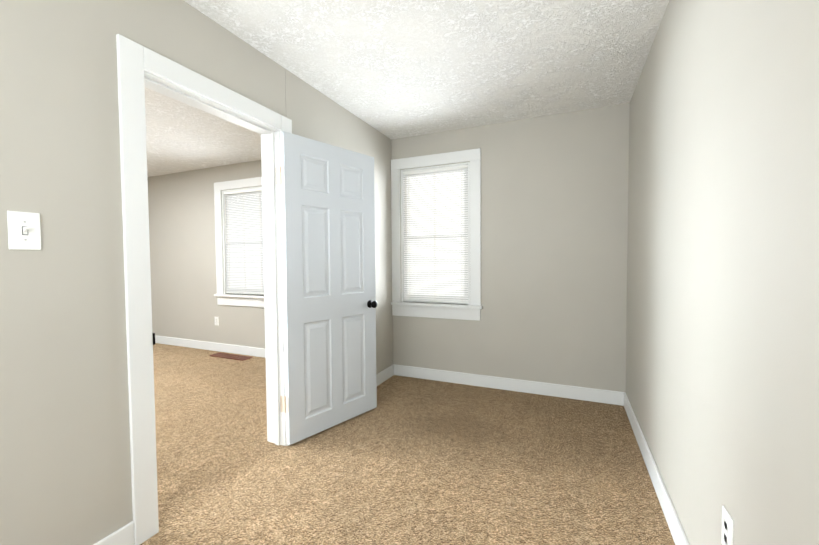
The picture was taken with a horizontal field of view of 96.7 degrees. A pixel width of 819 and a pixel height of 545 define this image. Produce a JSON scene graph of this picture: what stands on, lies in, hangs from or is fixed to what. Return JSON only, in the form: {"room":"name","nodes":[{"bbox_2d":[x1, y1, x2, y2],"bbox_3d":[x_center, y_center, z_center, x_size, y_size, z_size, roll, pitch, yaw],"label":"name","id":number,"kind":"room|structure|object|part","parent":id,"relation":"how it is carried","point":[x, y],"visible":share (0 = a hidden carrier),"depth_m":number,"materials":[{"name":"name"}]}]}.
{"room":"empty bedroom","nodes":[
{"label":"empty bedroom","id":0,"kind":"room"},
{"bbox_2d":[0,0,392,544],"bbox_3d":[-1.141,-0.068,1.762,0.140,2.440,4.480,0,2,24],"label":"wall","id":1,"kind":"structure","parent":0,"point":[65,466],"depth_m":1.36,"materials":[{"name":"beige paint"}]},
{"bbox_2d":[7,211,40,249],"bbox_3d":[-1.289,-0.140,1.223,0.019,0.127,0.080,0,2,24],"label":"light switch","id":2,"kind":"object","parent":1,"relation":"attached to","point":[24,231],"visible":1,"depth_m":1.22,"materials":[{"name":"white plastic"}]},
{"bbox_2d":[93,521,134,544],"bbox_3d":[-1.543,1.138,0.676,0.014,0.112,1.885,0,2,24],"label":"baseboard","id":3,"kind":"structure","parent":1,"relation":"attached to","point":[124,535],"depth_m":1.49,"materials":[{"name":"white wood"}]},
{"bbox_2d":[116,34,291,544],"bbox_3d":[-1.041,0.082,1.992,0.176,2.122,1.000,0,2,24],"label":"door frame","id":4,"kind":"structure","parent":1,"relation":"attached to","point":[135,60],"depth_m":1.58,"materials":[{"name":"white wood"}]},
{"bbox_3d":[-1.114,0.081,2.023,0.018,2.122,1.000,0,2,24],"label":"other door casing","id":5,"kind":"part","parent":4,"relation":"part of","materials":[{"name":"white wood"}]},
{"bbox_2d":[276,131,376,444],"bbox_3d":[-0.541,0.103,2.610,0.154,2.000,0.806,1,3,40],"label":"door","id":6,"kind":"structure","parent":1,"relation":"in","point":[328,202],"depth_m":2.55,"materials":[{"name":"white wood"}]},
{"bbox_3d":[-0.829,0.119,2.336,0.035,1.575,0.003,0,2,24],"label":"door jamb hinge leaves","id":7,"kind":"part","parent":6,"relation":"part of","materials":[{"name":"white wood"}]},
{"bbox_3d":[-0.806,-0.615,2.299,0.040,0.114,0.010,1,3,40],"label":"door hinge","id":8,"kind":"part","parent":6,"relation":"part of","materials":[{"name":"white metal"}]},
{"bbox_3d":[-0.796,0.854,2.351,0.040,0.114,0.010,1,3,40],"label":"door hinge","id":9,"kind":"part","parent":6,"relation":"part of","materials":[{"name":"white metal"}]},
{"bbox_2d":[376,365,393,385],"bbox_3d":[-0.466,1.044,3.132,0.014,0.112,1.481,0,2,24],"label":"baseboard","id":10,"kind":"structure","parent":1,"relation":"attached to","point":[384,375],"depth_m":3.61,"materials":[{"name":"white wood"}]},
{"bbox_2d":[147,103,629,391],"bbox_3d":[-1.322,-0.160,4.395,7.013,2.440,0.200,0,2,24],"label":"wall","id":11,"kind":"structure","parent":0,"point":[554,221],"depth_m":3.27,"materials":[{"name":"beige paint"}]},
{"bbox_2d":[155,335,265,357],"bbox_3d":[-2.389,0.998,4.790,4.560,0.112,0.014,0,2,24],"label":"baseboard","id":12,"kind":"structure","parent":11,"relation":"attached to","point":[235,349],"depth_m":4.89,"materials":[{"name":"white wood"}]},
{"bbox_2d":[215,317,218,325],"bbox_3d":[-2.578,0.648,4.863,0.072,0.117,0.007,0,2,24],"label":"outlet","id":13,"kind":"object","parent":11,"relation":"attached to","point":[216,321],"visible":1,"depth_m":4.86,"materials":[{"name":"white plastic"}]},
{"bbox_2d":[214,177,264,307],"bbox_3d":[-2.081,-0.374,4.693,0.996,1.603,0.248,0,2,24],"label":"window","id":14,"kind":"structure","parent":11,"relation":"in","point":[241,300],"depth_m":4.75,"materials":[{"name":"white wood"}]},
{"bbox_2d":[223,188,263,293],"bbox_3d":[-2.106,-0.387,4.637,0.674,1.313,0.033,0,2,24],"label":"window blinds","id":15,"kind":"object","parent":14,"relation":"attached to","point":[244,247],"visible":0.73,"depth_m":4.64,"materials":[{"name":"white plastic"}]},
{"bbox_3d":[-2.080,-0.387,4.695,0.682,1.318,0.062,0,2,24],"label":"window sash","id":16,"kind":"part","parent":14,"relation":"part of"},
{"bbox_2d":[391,148,482,320],"bbox_3d":[0.283,-0.354,3.657,0.943,1.603,0.248,0,2,24],"label":"window","id":17,"kind":"structure","parent":11,"relation":"in","point":[471,311],"depth_m":3.55,"materials":[{"name":"white wood"}]},
{"bbox_2d":[403,165,467,302],"bbox_3d":[0.248,-0.367,3.606,0.674,1.313,0.033,0,2,24],"label":"window blinds","id":18,"kind":"object","parent":17,"relation":"attached to","point":[436,242],"visible":0.9,"depth_m":3.60,"materials":[{"name":"white plastic"}]},
{"bbox_3d":[0.274,-0.367,3.664,0.682,1.318,0.062,0,2,24],"label":"window sash","id":19,"kind":"part","parent":17,"relation":"part of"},
{"bbox_2d":[393,364,625,405],"bbox_3d":[0.795,1.025,3.395,2.113,0.112,0.014,0,2,24],"label":"baseboard","id":20,"kind":"structure","parent":11,"relation":"attached to","point":[574,392],"depth_m":3.31,"materials":[{"name":"white wood"}]},
{"bbox_2d":[145,0,668,176],"bbox_3d":[-2.230,-1.351,2.300,7.013,0.100,4.680,0,2,24],"label":"ceiling","id":21,"kind":"structure","parent":0,"point":[393,69],"depth_m":2.26,"materials":[{"name":"white paint"}]},
{"bbox_2d":[140,343,674,544],"bbox_3d":[-2.212,1.188,2.389,7.013,0.100,4.680,0,2,24],"label":"floor","id":22,"kind":"structure","parent":0,"point":[411,461],"depth_m":2.09,"materials":[{"name":"carpet"}]},
{"bbox_2d":[209,353,251,360],"bbox_3d":[-2.245,1.055,4.570,0.580,0.012,0.145,0,2,24],"label":"air vent register","id":23,"kind":"object","parent":22,"relation":"on","point":[231,356],"visible":1,"depth_m":4.56,"materials":[{"name":"brown metal"}]},
{"bbox_2d":[626,0,818,544],"bbox_3d":[0.904,-0.051,0.866,0.100,2.440,4.480,0,2,24],"label":"wall","id":24,"kind":"structure","parent":0,"point":[722,360],"depth_m":1.07,"materials":[{"name":"beige paint"}]},
{"bbox_2d":[624,393,688,544],"bbox_3d":[0.878,1.110,0.969,0.014,0.112,4.366,0,2,24],"label":"baseboard","id":25,"kind":"structure","parent":24,"relation":"attached to","point":[674,525],"depth_m":1.83,"materials":[{"name":"white wood"}]},
{"bbox_2d":[721,505,732,544],"bbox_3d":[0.925,0.757,1.062,0.007,0.117,0.072,0,2,24],"label":"outlet","id":26,"kind":"object","parent":24,"relation":"attached to","point":[727,531],"visible":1,"depth_m":1.06,"materials":[{"name":"white plastic"}]}
]}

